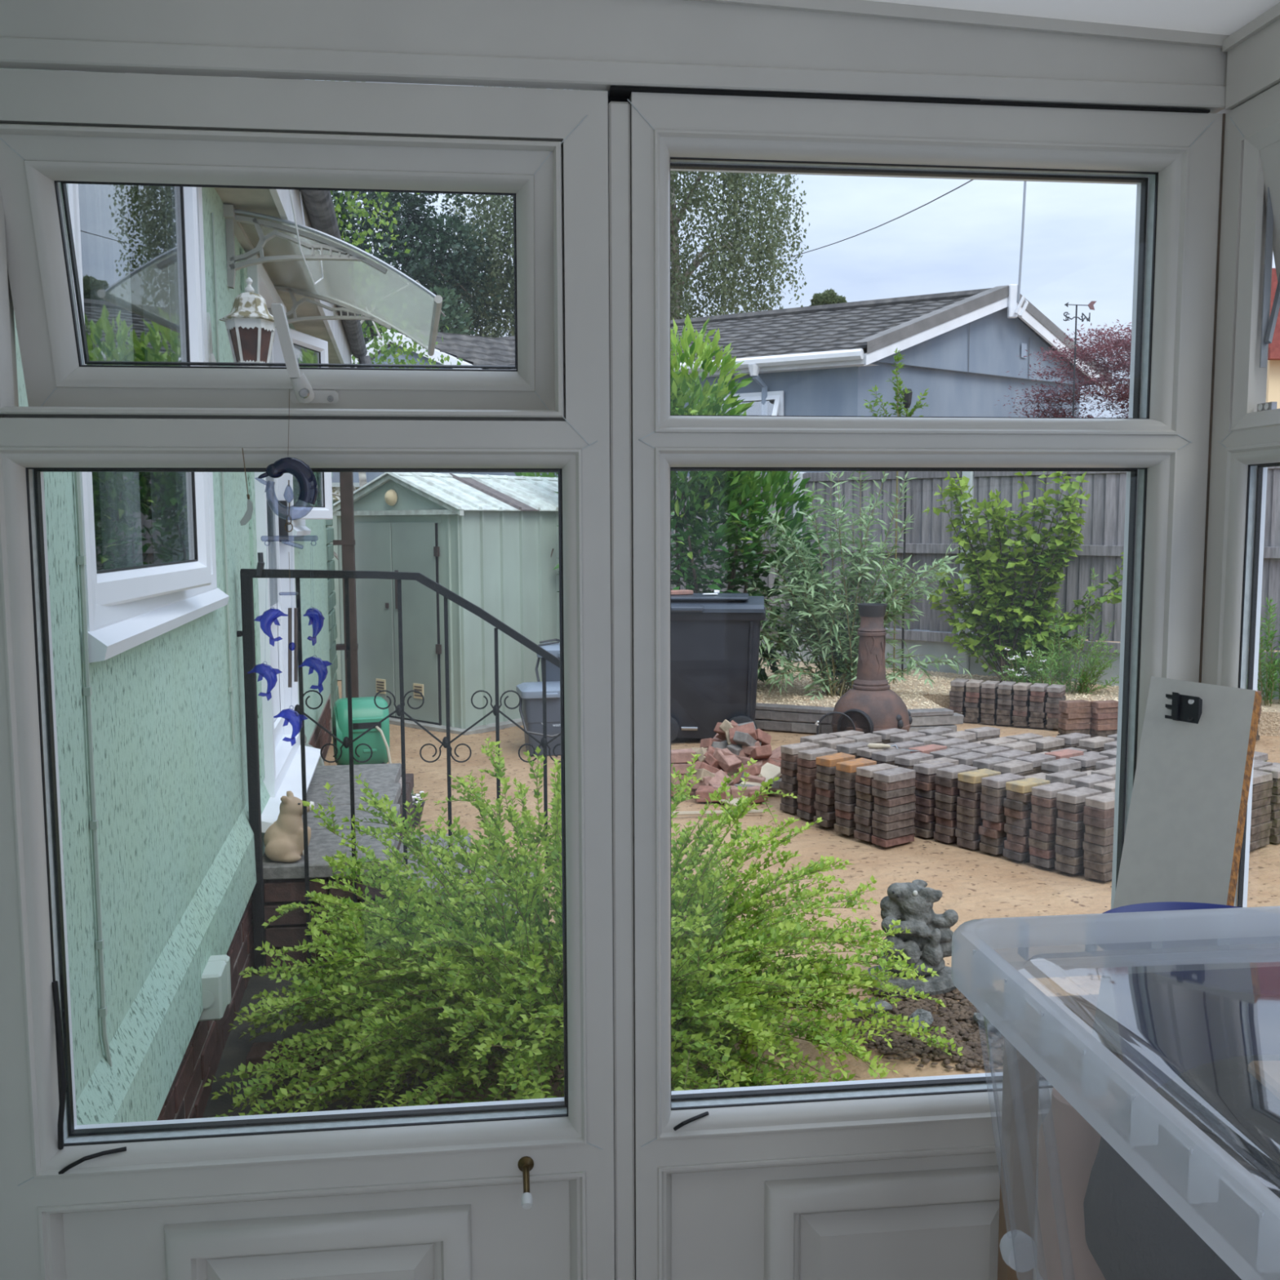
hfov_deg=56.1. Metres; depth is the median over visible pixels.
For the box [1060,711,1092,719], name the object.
block
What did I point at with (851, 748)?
block
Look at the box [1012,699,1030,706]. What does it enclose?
block
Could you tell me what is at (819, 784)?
block
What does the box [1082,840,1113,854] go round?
block
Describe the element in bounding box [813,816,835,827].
block
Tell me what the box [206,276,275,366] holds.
wall lantern
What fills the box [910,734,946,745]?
block
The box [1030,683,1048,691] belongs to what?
block
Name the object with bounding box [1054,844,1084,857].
block
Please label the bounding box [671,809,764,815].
wooden lath
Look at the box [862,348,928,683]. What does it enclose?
sprig
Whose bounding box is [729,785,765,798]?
brick
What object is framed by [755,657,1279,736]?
gravel bed
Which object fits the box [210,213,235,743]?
cable
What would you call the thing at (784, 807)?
block
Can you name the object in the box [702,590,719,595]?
wrapper
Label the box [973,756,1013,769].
block
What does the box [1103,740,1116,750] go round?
block
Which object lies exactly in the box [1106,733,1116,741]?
block
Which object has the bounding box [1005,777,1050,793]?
block
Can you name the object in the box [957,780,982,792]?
block
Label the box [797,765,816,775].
block
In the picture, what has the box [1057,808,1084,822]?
block
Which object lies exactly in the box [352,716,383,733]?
outlet
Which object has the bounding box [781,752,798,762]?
block
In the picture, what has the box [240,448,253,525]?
pendant
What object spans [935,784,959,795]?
block
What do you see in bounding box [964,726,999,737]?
block
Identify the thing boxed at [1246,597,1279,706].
weeds
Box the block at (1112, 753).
[1099,747,1116,759]
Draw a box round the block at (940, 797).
[934,791,959,804]
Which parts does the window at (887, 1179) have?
infill panel, moulding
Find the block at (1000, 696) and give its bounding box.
[997,692,1013,699]
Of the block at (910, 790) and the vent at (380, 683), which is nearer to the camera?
the block at (910, 790)
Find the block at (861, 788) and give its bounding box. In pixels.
[854,782,872,794]
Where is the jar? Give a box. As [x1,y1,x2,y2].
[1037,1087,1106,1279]
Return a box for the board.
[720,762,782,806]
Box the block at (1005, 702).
[997,698,1013,705]
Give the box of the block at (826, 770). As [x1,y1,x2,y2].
[816,764,835,774]
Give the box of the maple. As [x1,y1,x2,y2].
[994,319,1132,640]
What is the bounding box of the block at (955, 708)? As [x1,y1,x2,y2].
[948,706,966,711]
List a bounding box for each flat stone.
[853,998,893,1014]
[908,1008,933,1031]
[973,1012,999,1032]
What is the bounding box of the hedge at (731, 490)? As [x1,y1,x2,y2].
[514,313,827,683]
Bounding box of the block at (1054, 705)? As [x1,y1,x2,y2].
[1044,702,1059,708]
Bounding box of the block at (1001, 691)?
[996,688,1013,694]
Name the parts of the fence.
rail, rail, rail, post, rail, rail, rail, post, rail, rail, rail, rail, rail, rail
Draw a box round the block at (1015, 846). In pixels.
[1004,840,1030,853]
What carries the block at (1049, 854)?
on the block at (1036, 860)
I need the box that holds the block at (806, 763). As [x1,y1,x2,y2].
[796,757,816,768]
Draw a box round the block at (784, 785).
[779,781,798,791]
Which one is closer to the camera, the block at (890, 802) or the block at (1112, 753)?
the block at (890, 802)
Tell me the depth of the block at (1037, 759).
5.89 m
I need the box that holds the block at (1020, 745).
[998,741,1035,751]
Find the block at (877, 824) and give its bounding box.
[871,817,914,831]
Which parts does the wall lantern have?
pane, pane, pane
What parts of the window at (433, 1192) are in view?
sash frame, lever, plate, infill panel, moulding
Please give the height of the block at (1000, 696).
0.038 m
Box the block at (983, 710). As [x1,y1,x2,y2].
[980,707,997,714]
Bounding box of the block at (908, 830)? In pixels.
[872,825,915,839]
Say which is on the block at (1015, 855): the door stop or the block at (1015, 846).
the block at (1015, 846)
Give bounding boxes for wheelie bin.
[671,593,765,741]
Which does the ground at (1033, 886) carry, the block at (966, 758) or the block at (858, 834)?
the block at (858, 834)
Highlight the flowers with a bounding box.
[991,647,1061,684]
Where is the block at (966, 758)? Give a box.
[950,751,987,765]
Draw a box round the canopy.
[222,204,442,355]
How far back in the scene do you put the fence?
10.39 m
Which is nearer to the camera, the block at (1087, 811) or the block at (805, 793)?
the block at (1087, 811)
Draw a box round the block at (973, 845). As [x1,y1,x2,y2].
[956,837,981,849]
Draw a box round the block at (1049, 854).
[1029,846,1055,859]
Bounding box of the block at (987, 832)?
[978,825,1006,839]
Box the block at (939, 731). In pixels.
[917,726,952,736]
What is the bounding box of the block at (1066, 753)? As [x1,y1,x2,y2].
[1044,748,1083,759]
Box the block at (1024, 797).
[1006,790,1031,803]
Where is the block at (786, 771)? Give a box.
[780,766,798,777]
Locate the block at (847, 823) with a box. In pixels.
[835,816,855,827]
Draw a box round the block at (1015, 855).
[1003,848,1031,861]
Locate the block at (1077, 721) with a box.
[1058,716,1090,724]
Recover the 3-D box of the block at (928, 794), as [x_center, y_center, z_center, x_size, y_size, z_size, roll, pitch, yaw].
[1.420,0.725,5.778,0.190,0.038,0.101,-4,7,-37]
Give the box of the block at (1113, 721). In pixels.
[1090,717,1117,724]
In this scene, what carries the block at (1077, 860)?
on the block at (1065, 868)
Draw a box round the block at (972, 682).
[965,679,983,687]
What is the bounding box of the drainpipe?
[57,70,112,1066]
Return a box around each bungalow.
[331,284,1112,639]
[351,327,515,482]
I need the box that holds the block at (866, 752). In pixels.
[856,746,895,758]
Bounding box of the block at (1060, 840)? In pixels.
[1055,835,1084,848]
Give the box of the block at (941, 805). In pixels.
[935,800,957,811]
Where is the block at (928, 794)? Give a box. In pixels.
[914,788,935,799]
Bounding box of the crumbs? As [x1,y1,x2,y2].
[328,733,1272,996]
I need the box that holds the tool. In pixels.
[537,638,559,645]
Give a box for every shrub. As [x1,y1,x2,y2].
[203,735,963,1117]
[742,471,972,700]
[922,471,1123,682]
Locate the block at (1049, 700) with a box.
[1046,695,1066,703]
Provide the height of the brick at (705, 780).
0.068 m
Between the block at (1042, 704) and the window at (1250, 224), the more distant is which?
the block at (1042, 704)
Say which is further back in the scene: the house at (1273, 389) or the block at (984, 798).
the house at (1273, 389)
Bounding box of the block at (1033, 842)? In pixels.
[1028,837,1055,850]
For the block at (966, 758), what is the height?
0.038 m
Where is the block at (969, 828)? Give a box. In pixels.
[956,821,982,833]
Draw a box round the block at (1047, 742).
[1027,736,1064,749]
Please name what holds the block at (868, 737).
on the blocks at (1265, 803)
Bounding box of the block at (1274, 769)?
[1257,764,1279,778]
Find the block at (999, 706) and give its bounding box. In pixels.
[996,704,1013,710]
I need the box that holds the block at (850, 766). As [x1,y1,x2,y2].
[835,757,876,773]
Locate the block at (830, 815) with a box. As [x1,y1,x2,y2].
[815,808,835,820]
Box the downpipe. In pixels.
[333,355,372,697]
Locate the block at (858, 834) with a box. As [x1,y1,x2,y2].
[853,829,872,841]
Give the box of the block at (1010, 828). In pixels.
[1004,823,1031,835]
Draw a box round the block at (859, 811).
[854,806,874,817]
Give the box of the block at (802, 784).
[797,780,816,791]
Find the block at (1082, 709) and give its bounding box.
[1058,706,1091,713]
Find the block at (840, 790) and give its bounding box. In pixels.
[835,785,856,796]
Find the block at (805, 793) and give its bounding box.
[797,787,816,798]
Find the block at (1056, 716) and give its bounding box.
[1046,712,1060,719]
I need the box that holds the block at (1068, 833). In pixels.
[1056,826,1085,839]
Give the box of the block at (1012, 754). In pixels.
[991,749,1031,759]
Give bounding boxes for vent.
[375,678,386,693]
[413,683,423,698]
[1021,342,1026,357]
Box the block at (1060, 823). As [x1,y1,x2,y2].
[1056,817,1084,831]
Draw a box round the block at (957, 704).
[950,700,964,706]
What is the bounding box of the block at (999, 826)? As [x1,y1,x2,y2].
[982,818,1006,831]
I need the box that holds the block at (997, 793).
[981,786,1006,797]
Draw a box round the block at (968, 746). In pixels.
[949,742,986,752]
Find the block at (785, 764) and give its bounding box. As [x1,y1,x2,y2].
[781,760,797,770]
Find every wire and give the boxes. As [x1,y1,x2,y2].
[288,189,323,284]
[787,179,973,257]
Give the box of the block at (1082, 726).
[1057,722,1090,729]
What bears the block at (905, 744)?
on the blocks at (1265, 803)
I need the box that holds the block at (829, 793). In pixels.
[816,786,835,798]
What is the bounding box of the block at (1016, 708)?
[1013,703,1030,711]
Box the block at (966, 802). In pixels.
[956,796,980,808]
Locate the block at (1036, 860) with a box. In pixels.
[1030,855,1055,868]
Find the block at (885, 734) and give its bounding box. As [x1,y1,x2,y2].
[872,728,907,740]
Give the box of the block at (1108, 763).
[1095,757,1115,769]
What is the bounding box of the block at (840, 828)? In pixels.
[834,823,855,835]
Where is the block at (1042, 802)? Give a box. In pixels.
[1031,795,1056,808]
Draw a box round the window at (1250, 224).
[1201,83,1279,907]
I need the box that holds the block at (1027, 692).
[1013,688,1030,696]
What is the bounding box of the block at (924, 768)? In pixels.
[913,760,954,774]
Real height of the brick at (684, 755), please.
0.072 m
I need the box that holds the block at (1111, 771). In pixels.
[1091,766,1115,780]
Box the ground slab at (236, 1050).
[202,960,456,1118]
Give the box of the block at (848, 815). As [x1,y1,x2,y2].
[835,808,854,819]
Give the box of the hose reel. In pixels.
[332,696,391,764]
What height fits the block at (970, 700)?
0.038 m
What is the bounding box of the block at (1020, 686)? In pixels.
[1013,682,1031,690]
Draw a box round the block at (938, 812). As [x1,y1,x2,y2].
[933,808,956,819]
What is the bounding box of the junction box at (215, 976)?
[198,954,231,1021]
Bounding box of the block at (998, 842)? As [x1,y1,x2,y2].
[980,834,1006,846]
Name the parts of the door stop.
plate, rod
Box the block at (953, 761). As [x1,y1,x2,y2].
[918,757,958,765]
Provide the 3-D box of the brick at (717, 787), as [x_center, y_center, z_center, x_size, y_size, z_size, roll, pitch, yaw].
[0.463,0.829,6.491,0.106,0.073,0.140,-4,7,-32]
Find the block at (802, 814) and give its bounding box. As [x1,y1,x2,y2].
[796,808,816,820]
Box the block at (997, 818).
[981,810,1005,822]
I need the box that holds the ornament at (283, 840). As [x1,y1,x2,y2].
[263,791,314,862]
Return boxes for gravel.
[755,665,1276,711]
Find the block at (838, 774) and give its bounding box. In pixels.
[835,769,856,781]
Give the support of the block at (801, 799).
on the block at (807, 808)
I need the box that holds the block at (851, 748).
[836,741,869,754]
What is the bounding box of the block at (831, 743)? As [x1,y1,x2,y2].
[817,737,855,749]
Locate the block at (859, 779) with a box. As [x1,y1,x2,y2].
[855,774,873,786]
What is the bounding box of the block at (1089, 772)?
[1081,769,1092,775]
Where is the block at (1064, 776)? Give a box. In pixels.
[1045,769,1087,784]
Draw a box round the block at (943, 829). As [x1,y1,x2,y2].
[934,823,956,836]
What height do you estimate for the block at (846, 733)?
0.038 m
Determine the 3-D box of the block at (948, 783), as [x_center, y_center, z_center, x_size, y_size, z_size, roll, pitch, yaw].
[1.493,0.659,5.671,0.191,0.040,0.101,-4,7,-34]
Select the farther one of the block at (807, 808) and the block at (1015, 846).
the block at (807, 808)
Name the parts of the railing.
post, rail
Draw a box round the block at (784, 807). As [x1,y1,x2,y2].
[780,803,797,813]
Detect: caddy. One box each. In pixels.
[515,680,560,755]
[534,642,559,681]
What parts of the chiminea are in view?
door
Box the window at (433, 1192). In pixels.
[0,68,614,1279]
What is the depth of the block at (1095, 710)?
8.20 m
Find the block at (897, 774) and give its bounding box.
[873,767,915,782]
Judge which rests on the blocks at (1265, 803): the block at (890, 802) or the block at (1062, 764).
the block at (1062, 764)
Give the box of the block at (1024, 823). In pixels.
[1005,815,1031,828]
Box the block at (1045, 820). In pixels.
[1030,812,1057,825]
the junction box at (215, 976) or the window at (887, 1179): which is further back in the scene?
the junction box at (215, 976)
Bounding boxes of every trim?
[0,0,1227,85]
[0,36,1226,113]
[684,0,1229,48]
[1222,2,1279,109]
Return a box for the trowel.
[867,742,918,751]
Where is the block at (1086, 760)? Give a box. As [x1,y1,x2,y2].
[1069,753,1108,767]
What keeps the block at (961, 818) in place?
on the block at (969, 828)
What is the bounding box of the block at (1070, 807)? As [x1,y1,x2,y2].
[1056,800,1084,813]
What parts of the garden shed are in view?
door, door handle, gable trim, door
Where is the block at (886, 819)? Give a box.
[872,809,915,823]
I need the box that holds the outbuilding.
[327,482,368,679]
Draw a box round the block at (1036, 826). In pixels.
[1031,821,1056,834]
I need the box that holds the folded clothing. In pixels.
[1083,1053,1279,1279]
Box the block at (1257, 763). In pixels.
[1253,759,1272,770]
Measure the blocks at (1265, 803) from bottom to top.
0.307 m
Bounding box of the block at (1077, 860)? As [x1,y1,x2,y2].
[1055,853,1084,866]
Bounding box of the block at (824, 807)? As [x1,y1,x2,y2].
[813,800,835,812]
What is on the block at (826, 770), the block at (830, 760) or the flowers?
the block at (830, 760)
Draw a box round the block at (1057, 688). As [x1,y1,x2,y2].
[1046,684,1066,693]
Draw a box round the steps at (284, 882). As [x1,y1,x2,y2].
[262,763,414,967]
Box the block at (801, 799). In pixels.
[796,794,815,805]
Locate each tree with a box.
[324,80,462,559]
[331,191,502,348]
[351,258,477,355]
[420,264,514,336]
[431,85,809,337]
[808,288,847,306]
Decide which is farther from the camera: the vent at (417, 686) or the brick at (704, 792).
the vent at (417, 686)
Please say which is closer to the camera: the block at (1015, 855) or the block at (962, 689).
the block at (1015, 855)
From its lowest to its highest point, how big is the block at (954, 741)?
0.038 m
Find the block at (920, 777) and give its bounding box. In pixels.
[915,773,936,782]
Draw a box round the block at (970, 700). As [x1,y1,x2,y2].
[964,697,981,702]
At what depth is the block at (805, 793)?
6.06 m
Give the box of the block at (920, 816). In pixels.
[913,811,935,822]
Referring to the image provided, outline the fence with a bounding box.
[671,466,1279,699]
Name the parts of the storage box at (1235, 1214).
lid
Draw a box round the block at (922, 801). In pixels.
[915,795,935,807]
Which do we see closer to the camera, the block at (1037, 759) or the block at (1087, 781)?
the block at (1087, 781)
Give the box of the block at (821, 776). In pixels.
[816,771,835,782]
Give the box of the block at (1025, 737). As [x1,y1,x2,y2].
[1006,733,1043,742]
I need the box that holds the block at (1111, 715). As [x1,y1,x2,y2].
[1092,712,1117,719]
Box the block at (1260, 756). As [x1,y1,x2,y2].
[1253,751,1267,760]
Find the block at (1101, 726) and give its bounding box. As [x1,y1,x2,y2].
[1089,723,1117,730]
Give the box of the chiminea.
[814,603,912,734]
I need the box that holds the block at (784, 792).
[780,788,797,799]
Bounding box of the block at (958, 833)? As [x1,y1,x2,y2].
[955,828,980,840]
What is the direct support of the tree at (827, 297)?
on the ground at (1033, 886)
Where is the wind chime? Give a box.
[251,388,328,735]
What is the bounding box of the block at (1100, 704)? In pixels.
[1090,700,1118,708]
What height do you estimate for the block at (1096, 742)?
0.038 m
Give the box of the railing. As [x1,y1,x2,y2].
[236,552,560,972]
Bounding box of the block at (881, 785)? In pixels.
[871,777,915,791]
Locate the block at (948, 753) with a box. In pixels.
[929,747,968,759]
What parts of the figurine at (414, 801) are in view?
pot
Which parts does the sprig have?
stem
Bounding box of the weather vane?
[1063,301,1096,417]
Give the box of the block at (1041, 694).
[1030,689,1048,697]
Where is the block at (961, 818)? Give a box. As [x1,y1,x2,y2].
[956,813,982,825]
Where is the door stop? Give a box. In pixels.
[517,1155,533,1208]
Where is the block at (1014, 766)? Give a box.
[993,759,1033,773]
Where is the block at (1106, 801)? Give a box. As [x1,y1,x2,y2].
[1084,791,1115,810]
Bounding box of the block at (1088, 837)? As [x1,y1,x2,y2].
[1084,832,1113,845]
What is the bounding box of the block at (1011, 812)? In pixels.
[1004,807,1031,819]
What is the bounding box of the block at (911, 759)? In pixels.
[894,751,933,766]
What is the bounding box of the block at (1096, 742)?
[1079,736,1114,748]
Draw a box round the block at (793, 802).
[781,795,797,806]
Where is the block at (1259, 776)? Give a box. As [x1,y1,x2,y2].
[1252,769,1272,785]
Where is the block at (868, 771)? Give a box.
[856,763,898,777]
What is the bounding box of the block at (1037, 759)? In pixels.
[1015,753,1055,768]
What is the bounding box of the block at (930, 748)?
[908,744,946,754]
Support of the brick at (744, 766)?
on the brick
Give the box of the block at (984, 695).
[981,692,997,698]
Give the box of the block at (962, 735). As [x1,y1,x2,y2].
[941,730,976,740]
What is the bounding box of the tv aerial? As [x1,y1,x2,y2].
[1014,181,1028,316]
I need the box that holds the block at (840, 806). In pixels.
[834,800,856,812]
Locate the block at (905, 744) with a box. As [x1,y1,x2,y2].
[887,740,924,749]
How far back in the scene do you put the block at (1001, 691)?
8.83 m
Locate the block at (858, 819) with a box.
[853,813,872,826]
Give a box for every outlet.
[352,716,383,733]
[748,364,759,376]
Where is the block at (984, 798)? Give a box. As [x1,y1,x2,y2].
[980,793,1006,805]
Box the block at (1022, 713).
[1013,709,1031,716]
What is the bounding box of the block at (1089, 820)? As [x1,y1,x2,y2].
[1083,814,1114,828]
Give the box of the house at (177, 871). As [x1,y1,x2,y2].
[13,68,367,1124]
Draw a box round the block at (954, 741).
[931,737,968,748]
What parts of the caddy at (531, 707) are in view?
lid, handle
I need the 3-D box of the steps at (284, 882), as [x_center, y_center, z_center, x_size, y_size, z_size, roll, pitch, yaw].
[-1.214,0.847,4.868,0.520,0.372,1.753,-1,6,-8]
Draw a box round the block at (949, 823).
[935,816,956,827]
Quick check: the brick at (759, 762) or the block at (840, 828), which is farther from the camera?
the brick at (759, 762)
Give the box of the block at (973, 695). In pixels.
[965,691,981,697]
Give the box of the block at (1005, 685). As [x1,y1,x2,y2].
[998,680,1016,689]
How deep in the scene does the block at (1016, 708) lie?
8.79 m
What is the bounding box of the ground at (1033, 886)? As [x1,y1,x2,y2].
[324,639,1279,1173]
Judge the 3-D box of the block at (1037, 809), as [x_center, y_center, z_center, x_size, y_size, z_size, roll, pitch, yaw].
[1.818,0.735,5.272,0.189,0.038,0.101,-4,7,-37]
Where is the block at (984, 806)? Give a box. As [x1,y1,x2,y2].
[980,801,1004,813]
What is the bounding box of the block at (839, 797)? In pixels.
[834,792,856,804]
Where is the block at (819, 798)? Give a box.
[815,794,835,804]
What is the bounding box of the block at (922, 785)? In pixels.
[914,780,935,791]
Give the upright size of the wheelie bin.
0.994 m
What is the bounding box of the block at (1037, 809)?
[1031,804,1057,816]
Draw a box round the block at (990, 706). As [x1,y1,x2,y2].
[980,702,997,709]
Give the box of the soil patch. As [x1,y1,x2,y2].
[835,989,1050,1072]
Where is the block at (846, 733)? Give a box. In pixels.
[828,729,864,737]
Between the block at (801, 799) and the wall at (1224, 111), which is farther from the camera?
the block at (801, 799)
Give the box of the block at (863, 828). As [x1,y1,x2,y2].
[855,822,872,833]
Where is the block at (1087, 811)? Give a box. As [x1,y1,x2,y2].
[1083,805,1114,819]
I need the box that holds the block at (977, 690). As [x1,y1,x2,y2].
[965,686,981,693]
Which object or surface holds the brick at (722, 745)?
on the brick at (695, 749)
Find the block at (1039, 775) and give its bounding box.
[1025,772,1047,779]
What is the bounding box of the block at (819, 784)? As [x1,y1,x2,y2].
[814,779,835,790]
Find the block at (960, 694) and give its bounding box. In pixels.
[949,690,965,697]
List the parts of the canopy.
wall rail, rail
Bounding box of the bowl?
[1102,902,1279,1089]
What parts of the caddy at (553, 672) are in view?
handle, lid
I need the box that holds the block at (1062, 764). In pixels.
[1041,757,1081,772]
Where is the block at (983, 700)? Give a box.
[981,697,998,703]
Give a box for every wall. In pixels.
[755,702,964,733]
[1217,108,1231,114]
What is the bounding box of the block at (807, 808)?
[797,802,816,813]
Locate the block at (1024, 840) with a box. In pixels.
[1006,832,1029,844]
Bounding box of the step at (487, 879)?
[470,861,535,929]
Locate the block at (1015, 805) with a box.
[1003,798,1031,811]
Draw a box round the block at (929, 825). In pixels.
[914,819,936,830]
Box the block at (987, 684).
[981,680,999,688]
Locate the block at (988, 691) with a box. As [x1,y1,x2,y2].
[980,686,998,693]
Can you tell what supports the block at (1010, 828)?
on the block at (1024, 840)
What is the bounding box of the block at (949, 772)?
[936,764,977,779]
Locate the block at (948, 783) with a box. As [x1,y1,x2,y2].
[934,775,957,787]
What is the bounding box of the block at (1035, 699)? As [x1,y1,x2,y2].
[1029,694,1048,702]
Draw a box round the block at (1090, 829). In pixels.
[1084,824,1113,837]
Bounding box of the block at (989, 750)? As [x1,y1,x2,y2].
[970,745,1009,758]
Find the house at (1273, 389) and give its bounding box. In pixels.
[1256,267,1279,428]
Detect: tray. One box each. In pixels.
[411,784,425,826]
[1247,1060,1279,1099]
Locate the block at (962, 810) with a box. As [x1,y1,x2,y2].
[956,804,982,817]
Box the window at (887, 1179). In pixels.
[607,85,1225,1279]
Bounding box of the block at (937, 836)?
[933,831,957,843]
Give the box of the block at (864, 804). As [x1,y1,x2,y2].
[856,798,874,809]
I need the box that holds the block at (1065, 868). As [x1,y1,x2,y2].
[1054,860,1085,874]
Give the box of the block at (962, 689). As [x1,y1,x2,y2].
[951,685,965,692]
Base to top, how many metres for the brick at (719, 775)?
0.134 m
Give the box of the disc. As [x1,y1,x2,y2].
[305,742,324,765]
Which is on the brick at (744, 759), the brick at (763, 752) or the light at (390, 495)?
the brick at (763, 752)
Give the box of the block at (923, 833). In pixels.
[912,826,934,838]
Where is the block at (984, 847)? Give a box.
[979,842,1004,855]
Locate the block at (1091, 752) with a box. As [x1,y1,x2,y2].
[1083,751,1099,755]
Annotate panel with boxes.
[1092,675,1262,1055]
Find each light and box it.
[384,488,397,506]
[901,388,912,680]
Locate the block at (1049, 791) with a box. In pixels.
[1031,782,1075,799]
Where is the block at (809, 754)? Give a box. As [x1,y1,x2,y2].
[798,746,837,760]
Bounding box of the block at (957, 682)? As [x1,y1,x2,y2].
[950,678,968,686]
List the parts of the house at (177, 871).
casement frame, sill, door frame, door, handle, door sill, sill, casement frame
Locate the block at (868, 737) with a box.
[844,733,881,742]
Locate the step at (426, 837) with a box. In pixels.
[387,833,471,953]
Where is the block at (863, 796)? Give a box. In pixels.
[856,791,874,801]
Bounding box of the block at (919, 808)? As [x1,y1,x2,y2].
[914,804,936,814]
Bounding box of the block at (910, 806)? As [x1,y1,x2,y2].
[874,801,915,815]
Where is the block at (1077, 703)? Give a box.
[1058,699,1090,708]
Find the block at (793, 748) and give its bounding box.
[780,742,819,755]
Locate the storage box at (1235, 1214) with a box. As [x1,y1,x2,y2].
[951,906,1279,1279]
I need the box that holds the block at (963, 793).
[959,789,981,800]
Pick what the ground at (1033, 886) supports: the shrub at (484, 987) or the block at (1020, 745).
the shrub at (484, 987)
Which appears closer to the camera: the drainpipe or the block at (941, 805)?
the drainpipe
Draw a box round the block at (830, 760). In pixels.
[815,752,855,767]
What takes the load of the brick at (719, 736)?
on the brick at (715, 738)
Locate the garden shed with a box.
[332,472,559,735]
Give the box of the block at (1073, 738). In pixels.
[1055,732,1090,745]
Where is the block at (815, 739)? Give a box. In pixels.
[800,733,837,743]
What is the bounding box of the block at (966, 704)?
[964,701,981,707]
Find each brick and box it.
[245,1040,304,1075]
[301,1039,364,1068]
[671,589,693,595]
[671,748,695,763]
[671,762,695,774]
[671,773,695,785]
[671,783,682,796]
[684,785,694,795]
[688,779,717,789]
[691,747,707,762]
[693,760,708,768]
[693,768,715,781]
[695,746,706,761]
[695,749,714,761]
[695,785,728,802]
[698,762,727,774]
[699,737,720,747]
[699,772,714,786]
[704,753,724,771]
[705,745,715,763]
[708,769,733,786]
[711,741,728,749]
[711,784,731,799]
[712,733,723,742]
[712,747,740,759]
[713,722,738,735]
[713,748,742,772]
[715,733,726,740]
[719,719,733,732]
[724,730,731,745]
[726,743,742,755]
[728,722,757,744]
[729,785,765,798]
[730,764,761,785]
[733,730,756,746]
[733,783,755,786]
[736,721,755,729]
[736,761,756,772]
[738,741,760,756]
[738,772,769,789]
[739,756,759,765]
[742,745,758,755]
[744,773,765,782]
[745,760,763,766]
[747,744,772,759]
[747,790,767,804]
[755,728,771,746]
[760,757,777,764]
[769,746,781,758]
[769,777,782,789]
[773,762,781,777]
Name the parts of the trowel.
handle, blade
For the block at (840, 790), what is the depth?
5.76 m
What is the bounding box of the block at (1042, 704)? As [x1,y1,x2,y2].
[1029,700,1046,707]
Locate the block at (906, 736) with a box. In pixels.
[889,731,925,742]
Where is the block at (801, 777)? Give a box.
[796,773,817,783]
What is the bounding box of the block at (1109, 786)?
[1093,780,1115,793]
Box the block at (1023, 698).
[1013,693,1031,701]
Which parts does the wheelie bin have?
lid panel, lid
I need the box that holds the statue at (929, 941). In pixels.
[866,879,958,997]
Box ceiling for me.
[865,0,1279,35]
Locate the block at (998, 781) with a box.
[981,773,1025,788]
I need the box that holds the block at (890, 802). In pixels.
[874,794,915,807]
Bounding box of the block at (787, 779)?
[781,774,798,784]
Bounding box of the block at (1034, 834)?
[1029,828,1056,842]
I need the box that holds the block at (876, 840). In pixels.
[871,834,914,847]
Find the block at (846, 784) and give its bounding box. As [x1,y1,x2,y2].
[834,777,856,789]
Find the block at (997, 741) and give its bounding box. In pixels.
[980,737,1017,746]
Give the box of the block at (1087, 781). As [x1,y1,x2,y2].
[1070,773,1113,788]
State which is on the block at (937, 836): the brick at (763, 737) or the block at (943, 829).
the block at (943, 829)
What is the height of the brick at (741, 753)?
0.119 m
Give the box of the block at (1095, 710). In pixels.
[1090,706,1118,713]
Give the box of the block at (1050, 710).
[1044,707,1060,713]
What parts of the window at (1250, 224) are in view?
keep plate, stay arm, sash frame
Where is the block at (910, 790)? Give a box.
[871,786,915,799]
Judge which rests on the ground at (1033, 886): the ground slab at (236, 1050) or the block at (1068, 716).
the ground slab at (236, 1050)
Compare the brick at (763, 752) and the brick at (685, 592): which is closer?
the brick at (763, 752)
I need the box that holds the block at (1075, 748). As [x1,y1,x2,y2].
[1050,746,1086,752]
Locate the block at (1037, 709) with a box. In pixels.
[1029,706,1045,712]
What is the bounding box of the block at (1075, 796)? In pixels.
[1056,786,1102,804]
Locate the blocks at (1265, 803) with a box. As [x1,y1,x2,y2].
[835,706,1279,881]
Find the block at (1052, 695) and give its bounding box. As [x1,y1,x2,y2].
[1048,690,1066,697]
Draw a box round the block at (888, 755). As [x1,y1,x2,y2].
[871,747,910,762]
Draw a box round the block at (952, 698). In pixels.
[949,695,965,702]
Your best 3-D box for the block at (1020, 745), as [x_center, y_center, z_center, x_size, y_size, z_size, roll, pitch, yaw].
[1.970,0.562,6.266,0.191,0.038,0.099,-4,7,-34]
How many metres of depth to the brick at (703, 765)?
6.70 m
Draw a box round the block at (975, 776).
[957,768,1000,783]

